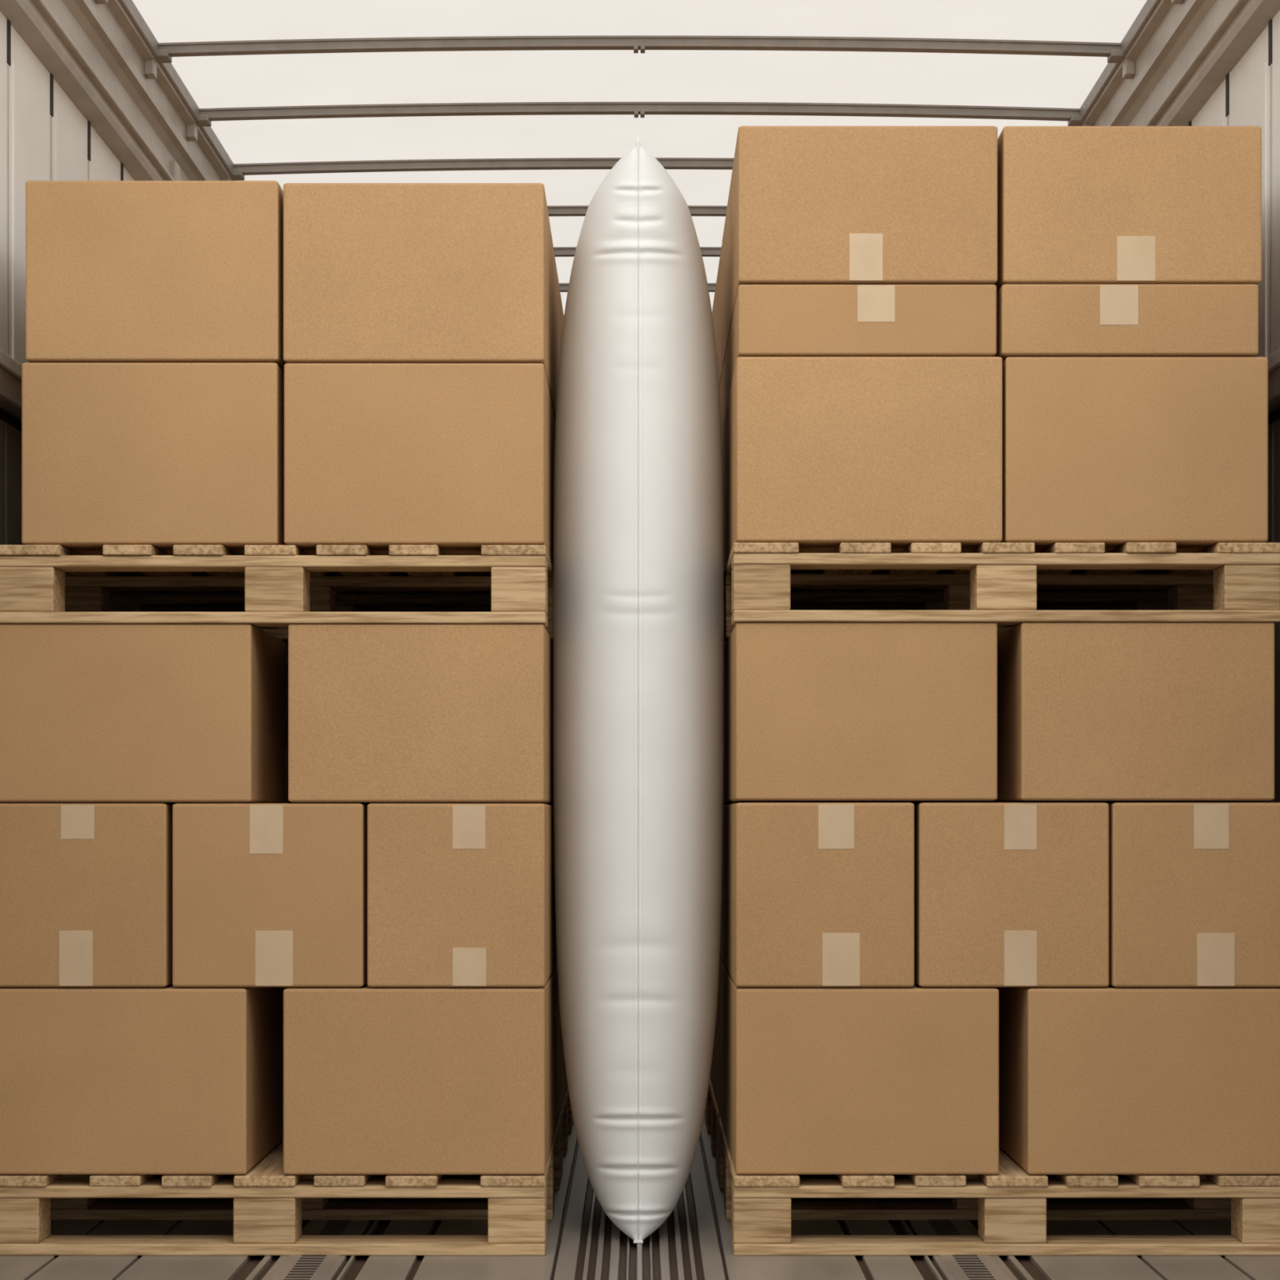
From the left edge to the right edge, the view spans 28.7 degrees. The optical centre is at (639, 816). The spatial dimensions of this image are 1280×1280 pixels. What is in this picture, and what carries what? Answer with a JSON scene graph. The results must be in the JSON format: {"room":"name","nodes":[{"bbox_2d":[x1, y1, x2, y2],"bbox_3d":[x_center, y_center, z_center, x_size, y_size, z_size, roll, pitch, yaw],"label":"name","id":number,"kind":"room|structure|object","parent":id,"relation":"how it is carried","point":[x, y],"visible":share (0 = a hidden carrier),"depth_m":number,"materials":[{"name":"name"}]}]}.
{"room":"truck trailer interior","nodes":[
{"label":"truck trailer interior","id":0,"kind":"room"},
{"bbox_2d":[0,11,180,803],"bbox_3d":[-1.228,-0.519,8.145,0.095,2.620,10.710,0,0,0],"label":"wall","id":1,"kind":"structure","parent":0,"point":[44,135],"depth_m":4.96,"materials":[{"name":"metal"}]},
{"bbox_2d":[132,0,1146,314],"bbox_3d":[0.000,-1.845,8.875,2.400,0.022,9.250,0,0,0],"label":"ceiling","id":2,"kind":"structure","parent":0,"point":[240,81],"depth_m":6.20,"materials":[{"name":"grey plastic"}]},
{"bbox_2d":[0,0,1279,292],"bbox_3d":[0.000,-1.697,8.150,2.550,0.304,10.700,0,0,0],"label":"roof frame","id":3,"kind":"object","parent":2,"relation":"attached to","point":[104,55],"visible":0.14,"depth_m":5.92,"materials":[{"name":"metal"}]},
{"bbox_2d":[0,1111,1279,1279],"bbox_3d":[0.000,0.821,8.150,2.520,0.061,10.700,0,0,0],"label":"floor","id":4,"kind":"structure","parent":0,"point":[694,1242],"depth_m":4.48,"materials":[{"name":"metal"}]},
{"bbox_2d":[0,1117,560,1255],"bbox_3d":[-0.676,0.720,4.940,1.012,0.143,0.892,0,0,0],"label":"wooden pallet","id":5,"kind":"object","parent":4,"relation":"on","point":[268,1208],"visible":0.54,"depth_m":4.50,"materials":[{"name":"brown wood"}]},
{"bbox_2d":[0,984,280,1174],"bbox_3d":[-0.941,0.478,4.721,0.465,0.336,0.440,0,0,0],"label":"cardboard box","id":6,"kind":"object","parent":5,"relation":"on","point":[170,1079],"depth_m":4.50,"materials":[{"name":"brown cardboard"}]},
{"bbox_2d":[0,803,173,986],"bbox_3d":[-1.018,0.142,4.720,0.329,0.332,0.441,0,0,0],"label":"cardboard box","id":7,"kind":"object","parent":6,"relation":"on","point":[86,889],"depth_m":4.50,"materials":[{"name":"brown cardboard"}]},
{"bbox_2d":[0,623,285,803],"bbox_3d":[-0.935,-0.187,4.722,0.471,0.323,0.440,0,0,0],"label":"cardboard box","id":8,"kind":"object","parent":7,"relation":"on","point":[90,713],"depth_m":4.50,"materials":[{"name":"brown cardboard"}]},
{"bbox_2d":[172,803,368,986],"bbox_3d":[-0.671,0.142,4.721,0.344,0.332,0.441,0,0,0],"label":"cardboard box","id":9,"kind":"object","parent":6,"relation":"on","point":[264,895],"depth_m":4.50,"materials":[{"name":"brown cardboard"}]},
{"bbox_2d":[173,641,560,1141],"bbox_3d":[-0.676,0.149,5.167,1.012,0.995,0.440,0,0,0],"label":"cardboard box stack","id":10,"kind":"object","parent":5,"relation":"on","point":[557,1021],"visible":0.09,"depth_m":5.02,"materials":[{"name":"brown cardboard"}]},
{"bbox_2d":[0,544,553,642],"bbox_3d":[-0.664,-0.418,4.940,0.990,0.141,0.893,0,0,0],"label":"wooden pallet","id":11,"kind":"object","parent":10,"relation":"on","point":[281,586],"visible":0.75,"depth_m":4.50,"materials":[{"name":"brown wood"}]},
{"bbox_2d":[22,362,287,555],"bbox_3d":[-0.884,-0.655,4.722,0.462,0.329,0.440,0,0,0],"label":"cardboard box","id":12,"kind":"object","parent":11,"relation":"on","point":[162,455],"depth_m":4.50,"materials":[{"name":"brown cardboard"}]},
{"bbox_2d":[25,180,286,372],"bbox_3d":[-0.879,-0.984,4.721,0.456,0.326,0.440,0,0,0],"label":"cardboard box","id":13,"kind":"object","parent":12,"relation":"on","point":[117,271],"depth_m":4.50,"materials":[{"name":"brown cardboard"}]},
{"bbox_2d":[116,244,559,576],"bbox_3d":[-0.643,-0.819,5.167,0.943,0.657,0.440,0,0,0],"label":"cardboard box stack","id":14,"kind":"object","parent":11,"relation":"on","point":[556,289],"visible":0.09,"depth_m":5.06,"materials":[{"name":"brown cardboard"}]},
{"bbox_2d":[284,363,552,564],"bbox_3d":[-0.407,-0.654,4.720,0.469,0.327,0.440,0,0,0],"label":"cardboard box","id":15,"kind":"object","parent":11,"relation":"on","point":[456,458],"depth_m":4.50,"materials":[{"name":"brown cardboard"}]},
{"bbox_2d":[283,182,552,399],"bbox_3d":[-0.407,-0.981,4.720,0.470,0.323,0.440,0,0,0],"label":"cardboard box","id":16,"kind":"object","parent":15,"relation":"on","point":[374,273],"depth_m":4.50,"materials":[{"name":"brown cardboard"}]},
{"bbox_2d":[283,973,553,1174],"bbox_3d":[-0.407,0.478,4.720,0.472,0.336,0.440,0,0,0],"label":"cardboard box","id":17,"kind":"object","parent":5,"relation":"on","point":[377,1080],"depth_m":4.50,"materials":[{"name":"brown cardboard"}]},
{"bbox_2d":[367,803,553,986],"bbox_3d":[-0.331,0.142,4.720,0.321,0.332,0.441,0,0,0],"label":"cardboard box","id":18,"kind":"object","parent":17,"relation":"on","point":[460,895],"depth_m":4.50,"materials":[{"name":"brown cardboard"}]},
{"bbox_2d":[288,623,552,803],"bbox_3d":[-0.403,-0.187,4.721,0.462,0.323,0.440,0,0,0],"label":"cardboard box","id":19,"kind":"object","parent":18,"relation":"on","point":[378,713],"depth_m":4.50,"materials":[{"name":"brown cardboard"}]},
{"bbox_2d":[559,1086,572,1179],"bbox_3d":[-0.676,0.720,5.870,1.012,0.143,0.892,0,0,0],"label":"wooden pallet","id":20,"kind":"object","parent":4,"relation":"on","point":[566,1115],"visible":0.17,"depth_m":5.83,"materials":[{"name":"brown wood"}]},
{"bbox_2d":[550,804,567,1111],"bbox_3d":[-0.676,0.149,5.650,1.012,0.995,0.440,0,0,0],"label":"cardboard boxes","id":21,"kind":"object","parent":20,"relation":"on","point":[563,1075],"visible":0.02,"depth_m":5.55},
{"bbox_2d":[148,591,491,628],"bbox_3d":[-0.664,-0.418,5.870,0.990,0.141,0.893,0,0,0],"label":"wooden pallet","id":22,"kind":"object","parent":21,"relation":"on","point":[151,609],"visible":0.04,"depth_m":5.43,"materials":[{"name":"brown wood"}]},
{"bbox_2d":[158,293,564,594],"bbox_3d":[-0.643,-0.819,5.650,0.943,0.657,0.440,0,0,0],"label":"cardboard boxes","id":23,"kind":"object","parent":22,"relation":"on","point":[562,315],"visible":0.02,"depth_m":5.48},
{"bbox_2d":[552,136,723,1243],"bbox_3d":[-0.003,-0.234,4.982,0.332,2.051,0.756,0,0,0],"label":"bag","id":24,"kind":"object","parent":4,"relation":"on","point":[637,583],"visible":1,"depth_m":4.63,"materials":[{"name":"white plastic"}]},
{"bbox_2d":[705,1101,706,1124],"bbox_3d":[0.679,0.720,6.800,1.019,0.143,0.893,0,0,0],"label":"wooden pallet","id":25,"kind":"object","parent":4,"relation":"on","point":[706,1101],"visible":0.02,"depth_m":6.36,"materials":[{"name":"brown wood"}]},
{"bbox_2d":[706,1078,720,1180],"bbox_3d":[0.679,0.720,5.870,1.019,0.143,0.893,0,0,0],"label":"wooden pallet","id":26,"kind":"object","parent":4,"relation":"on","point":[713,1110],"visible":0.16,"depth_m":5.83,"materials":[{"name":"brown wood"}]},
{"bbox_2d":[710,804,724,1087],"bbox_3d":[0.674,0.147,6.097,1.002,0.998,0.440,0,0,0],"label":"cardboard boxes","id":27,"kind":"object","parent":26,"relation":"on","point":[712,1065],"visible":0.02,"depth_m":5.97},
{"bbox_2d":[713,803,731,1111],"bbox_3d":[0.674,0.147,5.650,1.002,0.998,0.440,0,0,0],"label":"cardboard boxes","id":28,"kind":"object","parent":26,"relation":"on","point":[717,1037],"visible":0.03,"depth_m":5.53},
{"bbox_2d":[790,589,1129,626],"bbox_3d":[0.662,-0.422,5.870,0.987,0.142,0.893,0,0,0],"label":"wooden pallet","id":29,"kind":"object","parent":28,"relation":"on","point":[792,607],"visible":0.05,"depth_m":5.43,"materials":[{"name":"brown wood"}]},
{"bbox_2d":[711,293,715,335],"bbox_3d":[0.654,-0.870,6.097,0.959,0.751,0.440,0,0,0],"label":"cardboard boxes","id":30,"kind":"object","parent":29,"relation":"on","point":[713,304],"visible":0.02,"depth_m":5.98},
{"bbox_2d":[715,244,1119,591],"bbox_3d":[0.654,-0.870,5.650,0.959,0.751,0.440,0,0,0],"label":"cardboard boxes","id":31,"kind":"object","parent":29,"relation":"on","point":[718,289],"visible":0.05,"depth_m":5.50},
{"bbox_2d":[718,1117,1279,1255],"bbox_3d":[0.679,0.720,4.940,1.019,0.143,0.893,0,0,0],"label":"wooden pallet","id":32,"kind":"object","parent":4,"relation":"on","point":[1011,1208],"visible":0.62,"depth_m":4.50,"materials":[{"name":"brown wood"}]},
{"bbox_2d":[727,973,999,1174],"bbox_3d":[0.411,0.478,4.723,0.475,0.336,0.440,0,0,0],"label":"cardboard box","id":33,"kind":"object","parent":32,"relation":"on","point":[821,1080],"depth_m":4.50,"materials":[{"name":"brown cardboard"}]},
{"bbox_2d":[727,802,914,986],"bbox_3d":[0.335,0.142,4.721,0.322,0.333,0.441,0,0,0],"label":"cardboard box","id":34,"kind":"object","parent":33,"relation":"on","point":[820,894],"depth_m":4.50,"materials":[{"name":"brown cardboard"}]},
{"bbox_2d":[727,622,997,801],"bbox_3d":[0.410,-0.190,4.723,0.472,0.323,0.440,0,0,0],"label":"cardboard box","id":35,"kind":"object","parent":34,"relation":"on","point":[817,711],"depth_m":4.50,"materials":[{"name":"brown cardboard"}]},
{"bbox_2d":[720,641,1209,1138],"bbox_3d":[0.674,0.147,5.167,1.002,0.998,0.440,0,0,0],"label":"cardboard box stack","id":36,"kind":"object","parent":32,"relation":"on","point":[724,972],"visible":0.14,"depth_m":5.06,"materials":[{"name":"brown cardboard"}]},
{"bbox_2d":[723,542,1279,648],"bbox_3d":[0.662,-0.422,4.940,0.987,0.142,0.893,0,0,0],"label":"wooden pallet","id":37,"kind":"object","parent":36,"relation":"on","point":[999,583],"visible":0.8,"depth_m":4.50,"materials":[{"name":"brown wood"}]},
{"bbox_2d":[728,356,1002,558],"bbox_3d":[0.415,-0.662,4.721,0.479,0.335,0.440,0,0,0],"label":"cardboard box","id":38,"kind":"object","parent":37,"relation":"on","point":[824,453],"depth_m":4.50,"materials":[{"name":"brown cardboard"}]},
{"bbox_2d":[729,284,996,390],"bbox_3d":[0.411,-0.896,4.722,0.466,0.129,0.441,0,0,0],"label":"cardboard box","id":39,"kind":"object","parent":38,"relation":"on","point":[769,320],"depth_m":4.50,"materials":[{"name":"brown cardboard"}]},
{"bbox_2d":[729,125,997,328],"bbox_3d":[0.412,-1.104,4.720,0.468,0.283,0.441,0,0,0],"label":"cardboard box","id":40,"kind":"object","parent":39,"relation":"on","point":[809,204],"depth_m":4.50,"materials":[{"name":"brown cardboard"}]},
{"bbox_2d":[721,191,1160,573],"bbox_3d":[0.654,-0.870,5.167,0.959,0.751,0.440,0,0,0],"label":"cardboard box stack","id":41,"kind":"object","parent":37,"relation":"on","point":[726,237],"visible":0.13,"depth_m":5.09,"materials":[{"name":"brown cardboard"}]},
{"bbox_2d":[999,356,1267,552],"bbox_3d":[0.897,-0.662,4.722,0.473,0.335,0.440,0,0,0],"label":"cardboard box","id":42,"kind":"object","parent":37,"relation":"on","point":[1113,451],"depth_m":4.50,"materials":[{"name":"brown cardboard"}]},
{"bbox_2d":[994,284,1258,362],"bbox_3d":[0.885,-0.896,4.720,0.463,0.129,0.441,0,0,0],"label":"cardboard box","id":43,"kind":"object","parent":42,"relation":"on","point":[1033,320],"depth_m":4.50,"materials":[{"name":"brown cardboard"}]},
{"bbox_2d":[995,126,1262,293],"bbox_3d":[0.889,-1.104,4.721,0.466,0.283,0.441,0,0,0],"label":"cardboard box","id":44,"kind":"object","parent":43,"relation":"on","point":[1077,205],"depth_m":4.50,"materials":[{"name":"brown cardboard"}]},
{"bbox_2d":[993,984,1279,1174],"bbox_3d":[0.935,0.478,4.721,0.471,0.336,0.440,0,0,0],"label":"cardboard box","id":45,"kind":"object","parent":32,"relation":"on","point":[1108,1080],"depth_m":4.50,"materials":[{"name":"brown cardboard"}]},
{"bbox_2d":[913,802,1109,986],"bbox_3d":[0.676,0.142,4.723,0.343,0.333,0.441,0,0,0],"label":"cardboard box","id":46,"kind":"object","parent":45,"relation":"on","point":[1006,894],"depth_m":4.50,"materials":[{"name":"brown cardboard"}]},
{"bbox_2d":[1106,802,1279,986],"bbox_3d":[1.014,0.142,4.720,0.322,0.333,0.441,0,0,0],"label":"cardboard box","id":47,"kind":"object","parent":45,"relation":"on","point":[1194,887],"depth_m":4.50,"materials":[{"name":"brown cardboard"}]},
{"bbox_2d":[989,622,1274,801],"bbox_3d":[0.917,-0.190,4.722,0.457,0.323,0.440,0,0,0],"label":"cardboard box","id":48,"kind":"object","parent":47,"relation":"on","point":[1087,711],"depth_m":4.50,"materials":[{"name":"brown cardboard"}]},
{"bbox_2d":[1187,10,1279,802],"bbox_3d":[1.228,-0.519,8.145,0.095,2.620,10.710,0,0,0],"label":"wall","id":49,"kind":"structure","parent":0,"point":[1248,95],"depth_m":4.88,"materials":[{"name":"metal"}]}
]}

